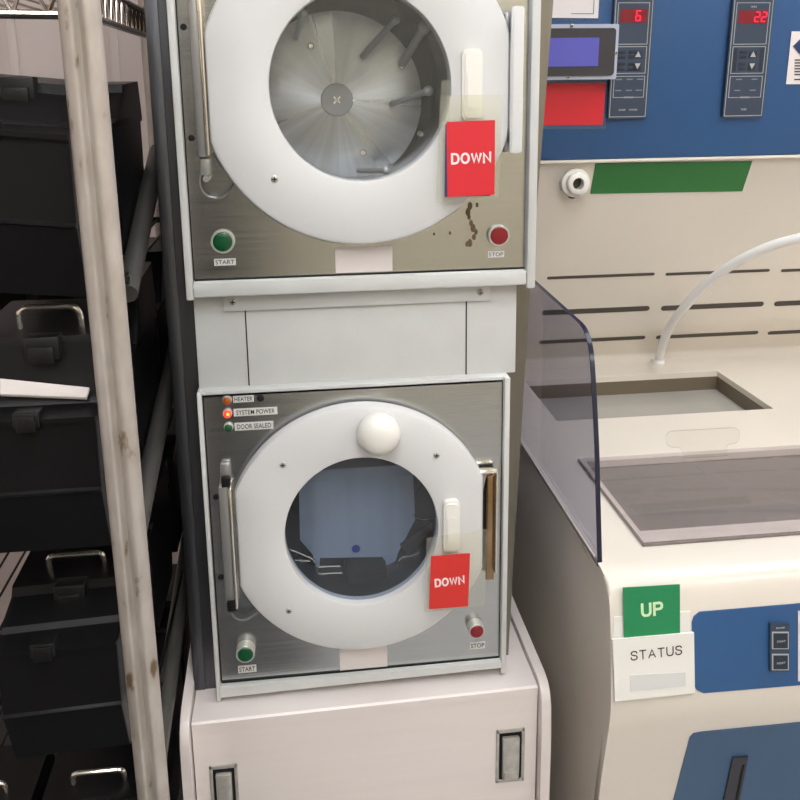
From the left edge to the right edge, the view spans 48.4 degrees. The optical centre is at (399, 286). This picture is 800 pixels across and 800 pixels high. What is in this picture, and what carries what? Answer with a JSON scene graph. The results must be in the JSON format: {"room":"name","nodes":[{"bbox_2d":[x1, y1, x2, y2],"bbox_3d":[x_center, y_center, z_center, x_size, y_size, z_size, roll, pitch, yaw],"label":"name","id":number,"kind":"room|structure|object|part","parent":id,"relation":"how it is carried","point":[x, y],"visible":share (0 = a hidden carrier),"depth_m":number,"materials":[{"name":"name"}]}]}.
{"room":"laboratory","nodes":[
{"label":"laboratory","id":0,"kind":"room"},
{"bbox_2d":[0,0,179,631],"bbox_3d":[-0.061,-0.339,2.162,3.800,2.700,0.050,-2,13,-7],"label":"wall","id":1,"kind":"structure","parent":0,"point":[38,40],"depth_m":2.01,"materials":[{"name":"white paint"}]},
{"bbox_2d":[3,2,20,74],"bbox_3d":[-0.861,-0.301,2.039,0.020,2.700,0.012,-2,13,-7],"label":"trim","id":2,"kind":"structure","parent":1,"relation":"attached to","point":[10,26],"depth_m":1.98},
{"bbox_2d":[107,0,121,81],"bbox_3d":[-0.643,-0.309,2.064,0.020,2.700,0.012,-2,13,-7],"label":"trim","id":3,"kind":"structure","parent":1,"relation":"attached to","point":[112,33],"depth_m":2.01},
{"bbox_2d":[0,692,182,799],"bbox_3d":[-0.824,1.503,0.316,1.720,0.050,4.150,-2,13,-7],"label":"floor","id":4,"kind":"structure","parent":0,"point":[3,729],"depth_m":2.11,"materials":[{"name":"tile"}]},
{"bbox_2d":[0,0,187,799],"bbox_3d":[-0.593,0.241,1.178,0.615,1.980,0.742,-2,13,-7],"label":"storage rack","id":5,"kind":"object","parent":4,"relation":"on","point":[111,281],"visible":0.52,"depth_m":0.85,"materials":[{"name":"metal"}]},
{"bbox_2d":[0,708,7,745],"bbox_3d":[-0.601,0.762,1.380,0.563,0.008,0.482,-2,13,-7],"label":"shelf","id":6,"kind":"object","parent":5,"relation":"attached to","point":[6,734],"depth_m":1.46,"materials":[{"name":"black metal"}]},
{"bbox_2d":[0,293,35,309],"bbox_3d":[-0.545,0.106,1.177,0.129,0.232,0.212,-2,13,-7],"label":"box","id":7,"kind":"object","parent":5,"relation":"on","point":[5,298],"visible":0.02,"depth_m":1.14,"materials":[{"name":"black plastic"}]},
{"bbox_2d":[0,745,54,799],"bbox_3d":[-0.512,0.710,1.096,0.129,0.210,0.212,-2,13,-7],"label":"box","id":8,"kind":"object","parent":5,"relation":"on","point":[26,778],"visible":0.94,"depth_m":1.12,"materials":[{"name":"black plastic"}]},
{"bbox_3d":[-0.515,0.614,1.089,0.068,0.021,0.010,-2,13,-7],"label":"wire handle","id":9,"kind":"part","parent":8,"relation":"part of","materials":[{"name":"silver metal"}]},
{"bbox_2d":[0,298,111,552],"bbox_3d":[-0.378,0.136,0.983,0.129,0.255,0.212,-2,13,-7],"label":"box","id":10,"kind":"object","parent":5,"relation":"on","point":[53,495],"depth_m":0.91,"materials":[{"name":"black plastic"}]},
{"bbox_3d":[-0.360,0.104,0.903,0.086,0.026,0.006,-2,13,-7],"label":"paper strip","id":11,"kind":"part","parent":10,"relation":"part of","materials":[{"name":"white paper"}]},
{"bbox_3d":[-0.380,0.074,0.972,0.129,0.082,0.206,-2,13,-7],"label":"lid","id":12,"kind":"part","parent":10,"relation":"part of","materials":[{"name":"black plastic"}]},
{"bbox_3d":[-0.367,0.031,0.933,0.068,0.028,0.010,-2,13,-7],"label":"wire handle","id":13,"kind":"part","parent":10,"relation":"part of","materials":[{"name":"silver metal"}]},
{"bbox_2d":[0,74,111,296],"bbox_3d":[-0.382,-0.111,0.926,0.129,0.221,0.212,-2,13,-7],"label":"box","id":14,"kind":"object","parent":5,"relation":"on","point":[41,249],"visible":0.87,"depth_m":0.85,"materials":[{"name":"black plastic"}]},
{"bbox_3d":[-0.383,-0.188,0.912,0.129,0.066,0.206,-2,13,-7],"label":"lid","id":15,"kind":"part","parent":14,"relation":"part of","materials":[{"name":"black plastic"}]},
{"bbox_2d":[0,545,131,758],"bbox_3d":[-0.375,0.407,1.045,0.129,0.199,0.212,-2,13,-7],"label":"box","id":16,"kind":"object","parent":5,"relation":"on","point":[63,682],"visible":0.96,"depth_m":0.97,"materials":[{"name":"black plastic"}]},
{"bbox_3d":[-0.376,0.344,1.033,0.129,0.044,0.206,-2,13,-7],"label":"lid","id":17,"kind":"part","parent":16,"relation":"part of","materials":[{"name":"black plastic"}]},
{"bbox_3d":[-0.378,0.318,1.038,0.068,0.021,0.010,-2,13,-7],"label":"wire handle","id":18,"kind":"part","parent":16,"relation":"part of","materials":[{"name":"silver metal"}]},
{"bbox_2d":[0,0,145,38],"bbox_3d":[-0.595,-0.309,1.018,0.577,0.049,0.589,-2,13,-7],"label":"wire shelf","id":19,"kind":"object","parent":5,"relation":"attached to","point":[133,16],"depth_m":0.96,"materials":[{"name":"silver metal"}]},
{"bbox_2d":[42,741,137,799],"bbox_3d":[-0.371,0.703,1.112,0.129,0.213,0.212,-2,13,-7],"label":"box","id":20,"kind":"object","parent":5,"relation":"on","point":[104,773],"visible":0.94,"depth_m":1.11,"materials":[{"name":"black plastic"}]},
{"bbox_3d":[-0.374,0.606,1.104,0.068,0.021,0.010,-2,13,-7],"label":"wire handle","id":21,"kind":"part","parent":20,"relation":"part of","materials":[{"name":"silver metal"}]},
{"bbox_2d":[0,551,182,705],"bbox_3d":[-0.605,0.460,1.311,0.563,0.008,0.482,-2,13,-7],"label":"shelf","id":22,"kind":"object","parent":5,"relation":"attached to","point":[176,609],"depth_m":1.31,"materials":[{"name":"black metal"}]},
{"bbox_2d":[36,262,159,460],"bbox_3d":[-0.404,0.100,1.194,0.129,0.232,0.212,-2,13,-7],"label":"box","id":23,"kind":"object","parent":5,"relation":"on","point":[142,312],"visible":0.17,"depth_m":1.18,"materials":[{"name":"black plastic"}]},
{"bbox_3d":[-0.405,0.027,1.180,0.129,0.082,0.206,-2,13,-7],"label":"lid","id":24,"kind":"part","parent":23,"relation":"part of","materials":[{"name":"black plastic"}]},
{"bbox_3d":[-0.265,0.303,0.887,0.037,1.980,0.072,-2,13,-7],"label":"post","id":25,"kind":"part","parent":5,"relation":"part of","materials":[{"name":"metal"}]},
{"bbox_2d":[108,81,143,254],"bbox_3d":[-0.407,-0.154,1.135,0.129,0.209,0.212,-2,13,-7],"label":"box","id":26,"kind":"object","parent":5,"relation":"on","point":[124,98],"visible":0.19,"depth_m":1.11,"materials":[{"name":"black plastic"}]},
{"bbox_3d":[-0.409,-0.231,1.121,0.129,0.053,0.206,-2,13,-7],"label":"lid","id":27,"kind":"part","parent":26,"relation":"part of","materials":[{"name":"black plastic"}]},
{"bbox_3d":[-0.331,-0.094,1.151,0.025,0.161,0.325,-2,13,-7],"label":"rail","id":28,"kind":"part","parent":5,"relation":"part of","materials":[{"name":"grey metal"}]},
{"bbox_2d":[123,217,160,284],"bbox_3d":[-0.612,-0.048,1.195,0.563,0.008,0.482,-2,13,-7],"label":"pole","id":29,"kind":"object","parent":5,"relation":"attached to","point":[133,265],"depth_m":1.04,"materials":[{"name":"black metal"}]},
{"bbox_2d":[123,237,168,378],"bbox_3d":[-0.430,0.053,1.402,0.129,0.232,0.212,-2,13,-7],"label":"box","id":30,"kind":"object","parent":5,"relation":"on","point":[154,255],"visible":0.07,"depth_m":1.36,"materials":[{"name":"black plastic"}]},
{"bbox_3d":[-0.431,-0.020,1.388,0.129,0.082,0.206,-2,13,-7],"label":"lid","id":31,"kind":"part","parent":30,"relation":"part of","materials":[{"name":"black plastic"}]},
{"bbox_3d":[-0.328,0.181,1.217,0.025,0.144,0.538,-2,13,-7],"label":"rail","id":32,"kind":"part","parent":5,"relation":"part of","materials":[{"name":"grey metal"}]},
{"bbox_2d":[147,458,172,631],"bbox_3d":[-0.401,0.367,1.254,0.129,0.181,0.212,-2,13,-7],"label":"box","id":33,"kind":"object","parent":5,"relation":"on","point":[159,538],"visible":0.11,"depth_m":1.25,"materials":[{"name":"black plastic"}]},
{"bbox_3d":[-0.402,0.298,1.242,0.129,0.039,0.206,-2,13,-7],"label":"lid","id":34,"kind":"part","parent":33,"relation":"part of","materials":[{"name":"black plastic"}]},
{"bbox_3d":[-0.389,0.154,1.546,0.035,1.980,0.041,-2,13,-7],"label":"post","id":35,"kind":"part","parent":5,"relation":"part of","materials":[{"name":"metal"}]},
{"bbox_2d":[156,635,183,799],"bbox_3d":[-0.397,0.663,1.322,0.129,0.194,0.212,-2,13,-7],"label":"box","id":36,"kind":"object","parent":5,"relation":"on","point":[173,756],"visible":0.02,"depth_m":1.33,"materials":[{"name":"black plastic"}]},
{"bbox_3d":[-0.398,0.586,1.308,0.129,0.039,0.206,-2,13,-7],"label":"lid","id":37,"kind":"part","parent":36,"relation":"part of","materials":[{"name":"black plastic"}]},
{"bbox_2d":[167,408,173,431],"bbox_3d":[-0.608,0.216,1.255,0.563,0.008,0.482,-2,13,-7],"label":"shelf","id":38,"kind":"object","parent":5,"relation":"attached to","point":[172,413],"depth_m":1.32,"materials":[{"name":"black metal"}]},
{"bbox_2d":[162,408,182,551],"bbox_3d":[-0.426,0.320,1.463,0.129,0.181,0.212,-2,13,-7],"label":"box","id":39,"kind":"object","parent":5,"relation":"on","point":[170,450],"visible":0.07,"depth_m":1.42,"materials":[{"name":"black plastic"}]},
{"bbox_3d":[-0.428,0.251,1.450,0.129,0.039,0.206,-2,13,-7],"label":"lid","id":40,"kind":"part","parent":39,"relation":"part of","materials":[{"name":"black plastic"}]},
{"bbox_2d":[155,564,190,685],"bbox_3d":[-0.423,0.615,1.530,0.129,0.194,0.212,-2,13,-7],"label":"box","id":41,"kind":"object","parent":5,"relation":"on","point":[165,616],"visible":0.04,"depth_m":1.48,"materials":[{"name":"black plastic"}]},
{"bbox_3d":[-0.424,0.539,1.516,0.129,0.039,0.206,-2,13,-7],"label":"lid","id":42,"kind":"part","parent":41,"relation":"part of","materials":[{"name":"black plastic"}]},
{"bbox_3d":[-0.325,0.484,1.298,0.025,0.138,0.629,-2,13,-7],"label":"rail","id":43,"kind":"part","parent":5,"relation":"part of","materials":[{"name":"grey metal"}]},
{"bbox_3d":[1.062,1.429,0.534,2.080,0.050,4.150,-2,13,-7],"label":"floor","id":44,"kind":"structure","parent":0,"visible":0},
{"bbox_2d":[180,595,550,799],"bbox_3d":[-0.076,0.803,1.595,0.506,0.725,0.687,-2,13,-7],"label":"base cabinet","id":45,"kind":"object","parent":44,"relation":"on","point":[485,734],"visible":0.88,"depth_m":1.24,"materials":[{"name":"white metal"}]},
{"bbox_3d":[-0.321,0.803,1.564,0.012,0.705,0.687,-2,13,-7],"label":"panel","id":46,"kind":"part","parent":45,"relation":"part of","materials":[{"name":"white metal"}]},
{"bbox_3d":[-0.239,0.696,1.214,0.021,0.076,0.007,-2,13,-7],"label":"lever","id":47,"kind":"part","parent":45,"relation":"part of","materials":[{"name":"metal"}]},
{"bbox_2d":[144,0,552,689],"bbox_3d":[-0.079,-0.176,1.399,0.509,1.378,0.595,-2,13,-7],"label":"enclosure","id":48,"kind":"object","parent":45,"relation":"on","point":[225,341],"visible":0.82,"depth_m":1.16,"materials":[{"name":"metal"}]},
{"bbox_3d":[-0.313,-0.169,1.379,0.040,1.378,0.580,-2,13,-7],"label":"panel","id":49,"kind":"part","parent":48,"relation":"part of","materials":[{"name":"metal"}]},
{"bbox_2d":[197,372,509,701],"bbox_3d":[-0.064,0.325,1.288,0.406,0.448,0.277,-2,13,-7],"label":"dryer","id":50,"kind":"object","parent":48,"relation":"in","point":[282,620],"visible":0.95,"depth_m":1.19,"materials":[{"name":"metal"}]},
{"bbox_2d":[222,395,231,404],"bbox_3d":[-0.221,0.146,1.137,0.012,0.012,0.009,-2,13,-7],"label":"lamp","id":51,"kind":"object","parent":50,"relation":"on","point":[227,399],"depth_m":1.14,"materials":[{"name":"brown plastic"}]},
{"bbox_2d":[223,408,232,417],"bbox_3d":[-0.221,0.163,1.141,0.012,0.012,0.009,-2,13,-7],"label":"lamp","id":52,"kind":"object","parent":50,"relation":"on","point":[227,412],"depth_m":1.14,"materials":[{"name":"red plastic"}]},
{"bbox_2d":[224,422,233,431],"bbox_3d":[-0.221,0.182,1.145,0.012,0.012,0.009,-2,13,-7],"label":"lamp","id":53,"kind":"object","parent":50,"relation":"attached to","point":[228,426],"depth_m":1.14,"materials":[{"name":"green plastic"}]},
{"bbox_3d":[-0.141,0.415,1.302,0.040,0.065,0.003,-2,13,-7],"label":"rotor plate","id":54,"kind":"part","parent":50,"relation":"part of","materials":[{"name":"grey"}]},
{"bbox_2d":[299,457,414,565],"bbox_3d":[-0.066,0.338,1.332,0.169,0.177,0.074,-2,13,-7],"label":"wafer cassette","id":55,"kind":"object","parent":50,"relation":"in","point":[355,507],"visible":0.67,"depth_m":1.30,"materials":[{"name":"blue"}]},
{"bbox_3d":[-0.051,0.324,1.188,0.327,0.354,0.021,-2,13,-7],"label":"door","id":56,"kind":"part","parent":50,"relation":"part of","materials":[{"name":"white plastic"}]},
{"bbox_3d":[-0.026,0.189,1.134,0.057,0.057,0.030,-2,13,-7],"label":"vent knob","id":57,"kind":"part","parent":50,"relation":"part of","materials":[{"name":"white plastic"}]},
{"bbox_3d":[0.026,0.373,1.314,0.054,0.056,0.003,-2,13,-7],"label":"rotor plate","id":58,"kind":"part","parent":50,"relation":"part of","materials":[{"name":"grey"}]},
{"bbox_2d":[429,553,469,608],"bbox_3d":[0.074,0.379,1.184,0.085,0.115,0.004,-2,13,-7],"label":"sign card","id":59,"kind":"object","parent":50,"relation":"hanging from","point":[449,574],"visible":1,"depth_m":1.18,"materials":[{"name":"red"}]},
{"bbox_3d":[0.068,0.318,1.185,0.022,0.073,0.012,-2,13,-7],"label":"latch handle","id":60,"kind":"part","parent":50,"relation":"part of","materials":[{"name":"white plastic"}]},
{"bbox_2d":[166,0,540,299],"bbox_3d":[-0.083,-0.336,1.339,0.440,0.579,0.640,-2,13,-7],"label":"dryer","id":61,"kind":"object","parent":48,"relation":"in","point":[291,139],"visible":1,"depth_m":1.09,"materials":[{"name":"metal"}]},
{"bbox_3d":[-0.132,-0.342,1.166,0.008,0.035,0.046,-6,14,-22],"label":"spray arm","id":62,"kind":"part","parent":61,"relation":"part of","materials":[{"name":"grey metal"}]},
{"bbox_3d":[-0.047,-0.238,1.060,0.358,0.380,0.022,-2,13,-7],"label":"door","id":63,"kind":"part","parent":61,"relation":"part of","materials":[{"name":"white plastic"}]},
{"bbox_3d":[-0.037,-0.155,1.184,0.046,0.010,0.008,8,15,33],"label":"spray arm","id":64,"kind":"part","parent":61,"relation":"part of","materials":[{"name":"grey metal"}]},
{"bbox_3d":[-0.029,-0.328,1.179,0.008,0.051,0.072,-12,17,-41],"label":"spray arm","id":65,"kind":"part","parent":61,"relation":"part of","materials":[{"name":"grey metal"}]},
{"bbox_3d":[0.013,-0.253,1.191,0.009,0.026,0.086,-9,15,-33],"label":"spray arm","id":66,"kind":"part","parent":61,"relation":"part of","materials":[{"name":"grey metal"}]},
{"bbox_3d":[0.017,-0.322,1.192,0.012,0.054,0.059,-10,16,-34],"label":"spray arm","id":67,"kind":"part","parent":61,"relation":"part of","materials":[{"name":"grey metal"}]},
{"bbox_2d":[445,120,494,196],"bbox_3d":[0.082,-0.172,1.060,0.080,0.144,0.004,-2,13,-7],"label":"sign card","id":68,"kind":"object","parent":61,"relation":"hanging from","point":[469,145],"visible":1,"depth_m":1.06,"materials":[{"name":"red"}]},
{"bbox_3d":[0.085,-0.240,1.058,0.024,0.083,0.012,-2,13,-7],"label":"latch handle","id":69,"kind":"part","parent":61,"relation":"part of","materials":[{"name":"white plastic"}]},
{"bbox_3d":[-0.054,0.053,1.161,0.417,0.142,0.012,-2,13,-7],"label":"panel","id":70,"kind":"part","parent":48,"relation":"part of","materials":[{"name":"white metal"}]},
{"bbox_3d":[-0.107,-0.180,1.418,0.425,1.378,0.550,-2,13,-7],"label":"panel","id":71,"kind":"part","parent":48,"relation":"part of","materials":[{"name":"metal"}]},
{"bbox_3d":[0.165,-0.128,1.173,0.081,1.378,0.012,-2,13,-7],"label":"panel","id":72,"kind":"part","parent":48,"relation":"part of","materials":[{"name":"metal"}]},
{"bbox_3d":[-0.082,0.506,1.537,0.476,0.013,0.667,-2,13,-7],"label":"panel","id":73,"kind":"part","parent":45,"relation":"part of","materials":[{"name":"white metal"}]},
{"bbox_3d":[-0.039,0.865,1.291,0.477,0.580,0.011,-3,13,-8],"label":"panel","id":74,"kind":"part","parent":45,"relation":"part of","materials":[{"name":"white metal"}]},
{"bbox_3d":[0.157,0.670,1.267,0.024,0.067,0.007,-2,13,-7],"label":"lever","id":75,"kind":"part","parent":45,"relation":"part of","materials":[{"name":"metal"}]},
{"bbox_3d":[0.168,0.795,1.629,0.014,0.680,0.675,-2,13,-7],"label":"panel","id":76,"kind":"part","parent":45,"relation":"part of","materials":[{"name":"white metal"}]},
{"bbox_2d":[512,0,799,799],"bbox_3d":[0.835,0.138,1.646,1.257,1.948,0.995,-2,13,-7],"label":"bench","id":77,"kind":"object","parent":44,"relation":"on","point":[634,471],"visible":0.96,"depth_m":1.67,"materials":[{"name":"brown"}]},
{"bbox_3d":[0.235,0.302,1.477,0.015,0.004,0.570,-2,13,-7],"label":"shield seat","id":78,"kind":"part","parent":77,"relation":"part of","materials":[{"name":"clear plastic"}]},
{"bbox_2d":[543,83,605,124],"bbox_3d":[0.331,-0.344,1.685,0.135,0.093,0.007,-2,13,-7],"label":"card","id":79,"kind":"object","parent":77,"relation":"attached to","point":[565,103],"visible":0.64,"depth_m":1.68,"materials":[{"name":"red paper"}]},
{"bbox_2d":[552,0,598,17],"bbox_3d":[0.320,-0.519,1.633,0.103,0.059,0.006,-2,13,-7],"label":"notice sheet","id":80,"kind":"object","parent":77,"relation":"attached to","point":[561,8],"visible":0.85,"depth_m":1.64,"materials":[{"name":"white paper"}]},
{"bbox_2d":[547,24,618,79],"bbox_3d":[0.322,-0.433,1.640,0.154,0.100,0.044,-2,13,-7],"label":"meter","id":81,"kind":"object","parent":77,"relation":"attached to","point":[576,51],"visible":0.91,"depth_m":1.62,"materials":[{"name":"grey plastic"}]},
{"bbox_2d":[615,79,642,90],"bbox_3d":[0.432,-0.381,1.679,0.053,0.022,0.001,-2,16,-7],"label":"print","id":82,"kind":"object","parent":77,"relation":"on","point":[616,79],"depth_m":1.68},
{"bbox_2d":[529,376,763,420],"bbox_3d":[0.500,0.312,1.845,0.442,0.165,0.243,-2,13,-7],"label":"sink basin","id":83,"kind":"object","parent":77,"relation":"in","point":[558,398],"depth_m":1.91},
{"bbox_2d":[612,611,694,701],"bbox_3d":[0.328,0.478,1.159,0.111,0.109,0.030,-2,13,-7],"label":"card holder","id":84,"kind":"object","parent":77,"relation":"attached to","point":[651,666],"visible":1,"depth_m":1.15,"materials":[{"name":"white plastic"}]},
{"bbox_2d":[623,584,679,637],"bbox_3d":[0.325,0.430,1.150,0.076,0.092,0.014,-2,13,-7],"label":"sign card","id":85,"kind":"object","parent":84,"relation":"in","point":[647,610],"visible":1,"depth_m":1.15,"materials":[{"name":"green"}]},
{"bbox_3d":[0.326,0.450,1.159,0.106,0.054,0.016,-2,13,-7],"label":"plate","id":86,"kind":"part","parent":84,"relation":"part of","materials":[{"name":"white plastic"}]},
{"bbox_3d":[0.780,-0.058,1.966,1.236,0.486,0.275,-2,13,-7],"label":"splash panel","id":87,"kind":"part","parent":77,"relation":"part of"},
{"bbox_3d":[0.800,-0.287,1.890,1.196,0.006,0.246,-2,13,-7],"label":"fascia trim","id":88,"kind":"part","parent":77,"relation":"part of","materials":[{"name":"white metal"}]},
{"bbox_2d":[591,455,799,530],"bbox_3d":[0.889,0.392,1.472,1.136,0.165,0.249,-2,13,-7],"label":"basin","id":89,"kind":"object","parent":77,"relation":"in","point":[644,492],"depth_m":1.42,"materials":[{"name":"grey metal"}]},
{"bbox_2d":[650,233,799,364],"bbox_3d":[1.002,0.026,1.826,0.870,0.367,0.356,-1,13,1],"label":"hose","id":90,"kind":"object","parent":77,"relation":"on","point":[753,253],"visible":1,"depth_m":1.79,"materials":[{"name":"white plastic"}]},
{"bbox_3d":[0.463,0.729,1.251,0.030,0.177,0.024,-2,13,-7],"label":"door handle","id":91,"kind":"part","parent":77,"relation":"part of","materials":[{"name":"grey plastic"}]},
{"bbox_3d":[0.637,0.709,1.267,0.539,0.255,0.038,-2,13,-7],"label":"access door","id":92,"kind":"part","parent":77,"relation":"part of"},
{"bbox_3d":[0.602,0.474,1.192,0.444,0.116,0.020,-2,13,-7],"label":"console panel","id":93,"kind":"part","parent":77,"relation":"part of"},
{"bbox_2d":[786,31,799,83],"bbox_3d":[0.810,-0.442,1.717,0.128,0.101,0.008,-2,13,-7],"label":"card","id":94,"kind":"object","parent":77,"relation":"on","point":[793,71],"visible":1,"depth_m":1.71,"materials":[{"name":"white paper"}]},
{"bbox_2d":[794,59,799,79],"bbox_3d":[0.810,-0.420,1.724,0.101,0.039,0.001,-2,16,-7],"label":"print","id":95,"kind":"object","parent":94,"relation":"attached to","point":[795,59],"depth_m":1.72},
{"bbox_2d":[798,611,799,680],"bbox_3d":[0.566,0.479,1.185,0.077,0.104,0.014,-2,13,-7],"label":"notice sheet","id":96,"kind":"object","parent":77,"relation":"attached to","point":[798,611],"visible":1,"depth_m":1.18,"materials":[{"name":"white paper"}]}
]}

